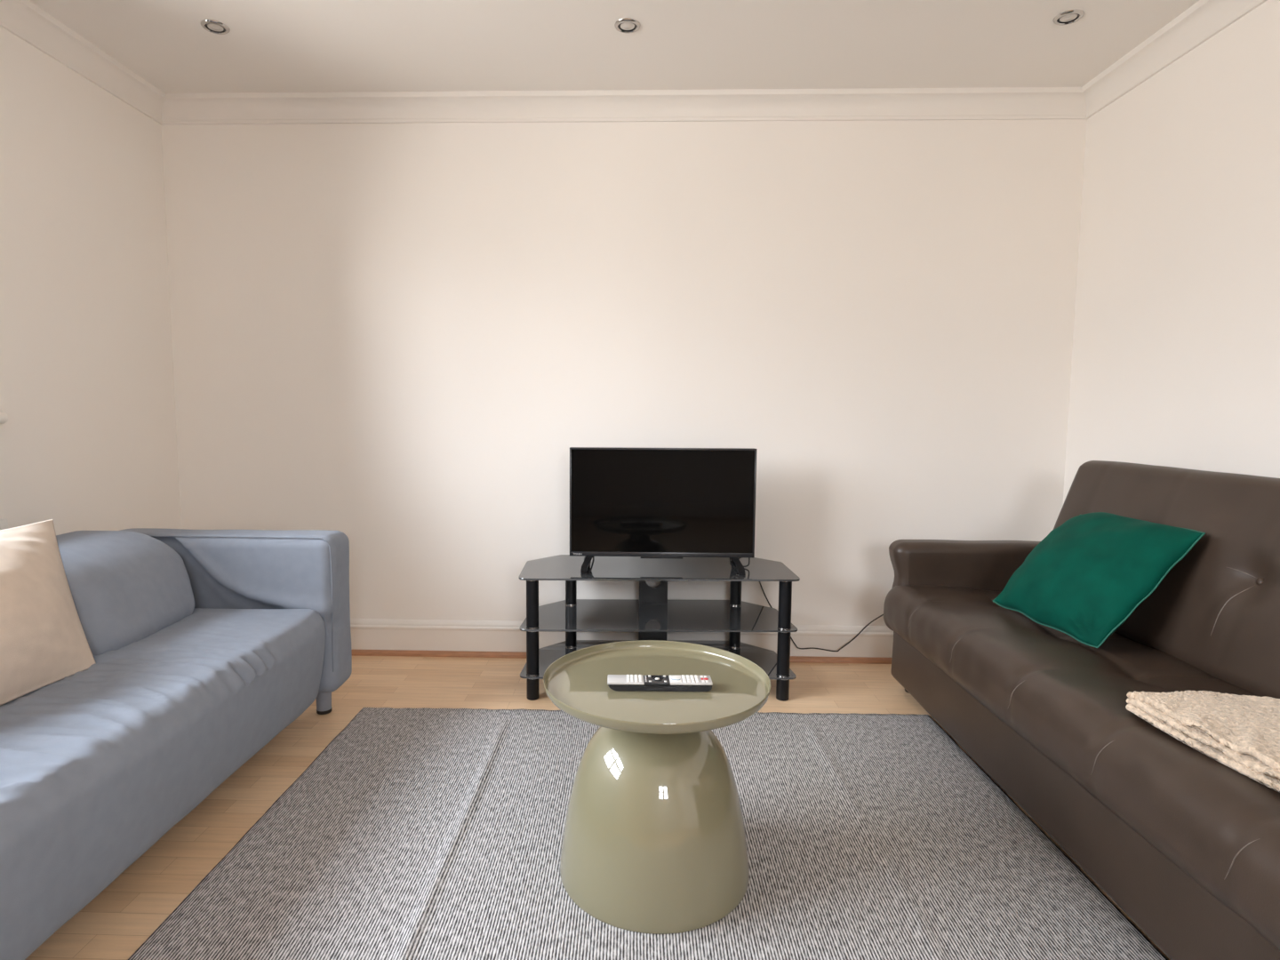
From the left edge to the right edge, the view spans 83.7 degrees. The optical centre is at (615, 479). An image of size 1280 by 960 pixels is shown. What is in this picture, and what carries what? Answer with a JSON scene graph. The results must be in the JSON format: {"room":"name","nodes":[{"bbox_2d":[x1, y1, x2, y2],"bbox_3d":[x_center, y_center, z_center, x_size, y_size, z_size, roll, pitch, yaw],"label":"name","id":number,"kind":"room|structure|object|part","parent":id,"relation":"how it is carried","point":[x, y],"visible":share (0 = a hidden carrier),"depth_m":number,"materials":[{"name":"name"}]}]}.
{"room":"living room","nodes":[
{"label":"living room","id":0,"kind":"room"},
{"bbox_2d":[0,25,181,535],"bbox_3d":[-2.039,-0.194,0.659,0.110,2.364,4.900,0,5,2],"label":"wall","id":1,"kind":"structure","parent":0,"point":[88,438],"depth_m":2.57,"materials":[{"name":"paint"}]},
{"bbox_2d":[0,518,7,530],"bbox_3d":[-1.937,0.172,2.201,0.013,0.086,0.150,0,5,2],"label":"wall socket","id":2,"kind":"object","parent":1,"relation":"attached to","point":[4,523],"visible":0.37,"depth_m":2.26,"materials":[{"name":"white plastic"}]},
{"bbox_2d":[0,411,7,423],"bbox_3d":[-1.990,-0.598,1.199,0.162,1.028,1.980,0,5,2],"label":"window","id":3,"kind":"structure","parent":1,"relation":"in","point":[4,418],"depth_m":2.20,"materials":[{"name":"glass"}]},
{"bbox_2d":[0,0,165,124],"bbox_3d":[-1.946,-1.321,0.555,0.064,0.098,4.900,0,5,2],"label":"trim","id":4,"kind":"structure","parent":1,"relation":"attached to","point":[23,19],"depth_m":2.52,"materials":[{"name":"white paint"}]},
{"bbox_2d":[24,656,1170,959],"bbox_3d":[-0.085,1.060,0.715,4.336,0.120,5.420,0,5,2],"label":"floor","id":5,"kind":"structure","parent":0,"point":[121,918],"depth_m":2.29,"materials":[{"name":"brown wood"}]},
{"bbox_2d":[0,528,351,959],"bbox_3d":[-1.394,0.555,1.658,0.887,0.700,1.808,0,5,2],"label":"sofa","id":6,"kind":"object","parent":5,"relation":"on","point":[205,645],"visible":0.92,"depth_m":1.76,"materials":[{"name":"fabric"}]},
{"bbox_2d":[0,519,95,705],"bbox_3d":[-1.403,0.308,1.561,0.268,0.346,0.702,0,5,2],"label":"pillow","id":7,"kind":"object","parent":6,"relation":"on","point":[44,642],"visible":1,"depth_m":1.64,"materials":[{"name":"fabric"}]},
{"bbox_2d":[56,530,194,655],"bbox_3d":[-1.526,0.357,1.648,0.424,0.305,1.415,0,5,2],"label":"cushion","id":8,"kind":"object","parent":6,"relation":"on","point":[128,589],"depth_m":2.01,"materials":[{"name":"blue fabric"}]},
{"bbox_3d":[-1.371,0.445,2.454,0.886,0.542,0.183,0,5,2],"label":"arm","id":9,"kind":"part","parent":6,"relation":"part of","materials":[{"name":"blue fabric"}]},
{"bbox_3d":[-1.040,0.755,2.544,0.060,0.123,0.060,0,5,2],"label":"leg","id":10,"kind":"part","parent":6,"relation":"part of","materials":[{"name":"grey metal"}]},
{"bbox_2d":[128,707,1167,959],"bbox_3d":[0.072,0.921,1.484,2.038,0.019,2.192,0,5,2],"label":"rug","id":11,"kind":"object","parent":5,"relation":"on","point":[423,833],"visible":0.79,"depth_m":1.69,"materials":[{"name":"grey carpet"}]},
{"bbox_2d":[543,640,771,934],"bbox_3d":[0.091,0.676,1.652,0.514,0.460,0.514,-4,7,-42],"label":"side table","id":12,"kind":"object","parent":11,"relation":"on","point":[654,841],"visible":0.99,"depth_m":1.51,"materials":[{"name":"green paint"}]},
{"bbox_2d":[543,640,771,734],"bbox_3d":[0.092,0.463,1.633,0.514,0.032,0.514,0,5,2],"label":"table top","id":13,"kind":"object","parent":12,"relation":"on","point":[576,683],"depth_m":1.60,"materials":[{"name":"green paint"}]},
{"bbox_2d":[607,674,712,691],"bbox_3d":[0.099,0.457,1.610,0.234,0.022,0.049,0,5,0],"label":"remote control","id":14,"kind":"object","parent":12,"relation":"on","point":[624,683],"visible":1,"depth_m":1.59,"materials":[{"name":"black plastic"}]},
{"bbox_3d":[0.023,0.450,1.609,0.082,0.005,0.049,0,5,0],"label":"plate","id":15,"kind":"part","parent":14,"relation":"part of","materials":[{"name":"silver metal"}]},
{"bbox_3d":[0.092,0.451,1.609,0.057,0.005,0.049,0,5,0],"label":"control panel","id":16,"kind":"part","parent":14,"relation":"part of","materials":[{"name":"black plastic"}]},
{"bbox_3d":[0.135,0.448,1.609,0.026,0.001,0.042,0,5,0],"label":"keypad panel","id":17,"kind":"part","parent":14,"relation":"part of","materials":[{"name":"white plastic"}]},
{"bbox_3d":[0.168,0.451,1.609,0.095,0.005,0.049,0,5,0],"label":"plate","id":18,"kind":"part","parent":14,"relation":"part of","materials":[{"name":"silver metal"}]},
{"bbox_2d":[518,554,799,701],"bbox_3d":[0.159,0.574,2.859,1.044,0.465,0.445,0,5,0],"label":"tv stand","id":19,"kind":"object","parent":5,"relation":"on","point":[652,615],"visible":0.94,"depth_m":2.79,"materials":[{"name":"black glass"}]},
{"bbox_3d":[-0.310,0.594,2.667,0.047,0.454,0.047,0,5,0],"label":"leg","id":20,"kind":"part","parent":19,"relation":"part of","materials":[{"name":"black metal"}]},
{"bbox_3d":[-0.187,0.565,2.996,0.047,0.454,0.047,0,5,0],"label":"leg","id":21,"kind":"part","parent":19,"relation":"part of","materials":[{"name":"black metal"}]},
{"bbox_3d":[0.158,0.518,3.010,0.120,0.366,0.018,0,5,0],"label":"panel","id":22,"kind":"part","parent":19,"relation":"part of","materials":[{"name":"black plastic"}]},
{"bbox_2d":[520,640,796,679],"bbox_3d":[0.158,0.717,2.871,1.036,0.007,0.438,0,5,0],"label":"shelf","id":23,"kind":"object","parent":19,"relation":"attached to","point":[765,659],"depth_m":2.92,"materials":[{"name":"black glass"}]},
{"bbox_2d":[519,599,797,631],"bbox_3d":[0.159,0.537,2.855,1.036,0.007,0.438,0,5,0],"label":"shelf","id":24,"kind":"object","parent":19,"relation":"attached to","point":[580,615],"depth_m":2.81,"materials":[{"name":"black glass"}]},
{"bbox_2d":[518,554,799,581],"bbox_3d":[0.160,0.346,2.838,1.044,0.007,0.445,0,5,0],"label":"shelf","id":25,"kind":"object","parent":19,"relation":"attached to","point":[562,567],"depth_m":2.77,"materials":[{"name":"black glass"}]},
{"bbox_2d":[569,447,757,575],"bbox_3d":[0.182,0.111,2.783,0.722,0.471,0.243,0,5,1],"label":"television","id":26,"kind":"object","parent":19,"relation":"on","point":[680,503],"visible":1,"depth_m":2.78,"materials":[{"name":"black plastic"}]},
{"bbox_2d":[737,557,883,651],"bbox_3d":[0.871,0.506,3.060,0.837,0.467,0.233,-1,5,-17],"label":"power cable","id":27,"kind":"object","parent":26,"relation":"attached to","point":[864,628],"visible":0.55,"depth_m":3.07,"materials":[{"name":"black rubber"}]},
{"bbox_3d":[0.503,0.569,3.002,0.047,0.454,0.047,0,5,0],"label":"leg","id":28,"kind":"part","parent":19,"relation":"part of","materials":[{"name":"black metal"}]},
{"bbox_3d":[0.630,0.599,2.674,0.047,0.454,0.047,0,5,0],"label":"leg","id":29,"kind":"part","parent":19,"relation":"part of","materials":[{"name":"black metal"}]},
{"bbox_2d":[883,460,1279,959],"bbox_3d":[1.387,0.451,1.793,0.785,0.917,1.950,0,5,2],"label":"leather sofa","id":30,"kind":"object","parent":5,"relation":"on","point":[1185,843],"visible":0.7,"depth_m":1.76,"materials":[{"name":"leather"}]},
{"bbox_3d":[1.413,0.393,2.698,0.747,0.328,0.122,0,5,2],"label":"arm","id":31,"kind":"part","parent":30,"relation":"part of","materials":[{"name":"brown leather"}]},
{"bbox_2d":[992,512,1205,647],"bbox_3d":[1.404,0.272,2.146,0.318,0.327,0.496,0,5,2],"label":"cushion","id":32,"kind":"object","parent":30,"relation":"on","point":[1091,572],"visible":1,"depth_m":2.02,"materials":[{"name":"fabric"}]},
{"bbox_3d":[1.629,0.265,1.744,0.283,0.535,1.700,0,5,2],"label":"backrest","id":33,"kind":"part","parent":30,"relation":"part of","materials":[{"name":"brown leather"}]},
{"bbox_2d":[1125,690,1279,792],"bbox_3d":[1.268,0.491,1.278,0.380,0.046,0.519,0,5,2],"label":"folded blanket","id":34,"kind":"object","parent":30,"relation":"on","point":[1240,732],"visible":1,"depth_m":1.38,"materials":[{"name":"beige fabric"}]},
{"bbox_2d":[29,0,1199,93],"bbox_3d":[-0.070,-1.414,0.492,4.336,0.120,5.420,0,5,2],"label":"ceiling","id":35,"kind":"structure","parent":0,"point":[269,45],"depth_m":2.50,"materials":[{"name":"paint"}]},
{"bbox_2d":[200,19,230,34],"bbox_3d":[-1.356,-1.532,2.421,0.087,0.006,0.087,0,5,2],"label":"recessed light","id":36,"kind":"object","parent":35,"relation":"in","point":[214,27],"visible":1,"depth_m":2.42,"materials":[{"name":"silver metal"}]},
{"bbox_2d":[614,17,639,32],"bbox_3d":[0.040,-1.522,2.397,0.087,0.006,0.087,0,5,2],"label":"recessed light","id":37,"kind":"object","parent":35,"relation":"in","point":[627,25],"visible":1,"depth_m":2.39,"materials":[{"name":"silver metal"}]},
{"bbox_2d":[1052,9,1084,24],"bbox_3d":[1.478,-1.508,2.331,0.087,0.006,0.087,0,5,2],"label":"recessed light","id":38,"kind":"object","parent":35,"relation":"in","point":[1068,17],"visible":1,"depth_m":2.33,"materials":[{"name":"silver metal"}]},
{"bbox_2d":[161,119,1087,626],"bbox_3d":[-0.003,-0.408,3.172,4.336,2.364,0.260,0,5,2],"label":"wall","id":39,"kind":"structure","parent":0,"point":[399,340],"depth_m":3.02,"materials":[{"name":"paint"}]},
{"bbox_2d":[350,618,893,657],"bbox_3d":[-0.013,0.703,3.132,3.816,0.154,0.020,0,5,2],"label":"baseboard","id":40,"kind":"structure","parent":39,"relation":"attached to","point":[366,634],"depth_m":3.13,"materials":[{"name":"white paint"}]},
{"bbox_2d":[351,649,892,663],"bbox_3d":[-0.014,0.772,3.123,3.785,0.022,0.018,0,5,2],"label":"trim","id":41,"kind":"structure","parent":39,"relation":"attached to","point":[355,652],"depth_m":3.13,"materials":[{"name":"wood"}]},
{"bbox_2d":[161,87,1086,124],"bbox_3d":[-0.001,-1.522,2.909,3.816,0.098,0.064,0,5,2],"label":"trim","id":42,"kind":"structure","parent":39,"relation":"attached to","point":[977,103],"depth_m":2.91,"materials":[{"name":"white paint"}]},
{"bbox_2d":[1062,0,1279,505],"bbox_3d":[1.960,-0.160,0.546,0.260,2.364,4.900,0,5,2],"label":"wall","id":43,"kind":"structure","parent":0,"point":[1175,363],"depth_m":2.36,"materials":[{"name":"paint"}]},
{"bbox_2d":[1081,0,1267,119],"bbox_3d":[1.805,-1.290,0.449,0.064,0.098,4.900,0,5,2],"label":"trim","id":44,"kind":"structure","parent":43,"relation":"attached to","point":[1204,20],"depth_m":2.43,"materials":[{"name":"white paint"}]}
]}

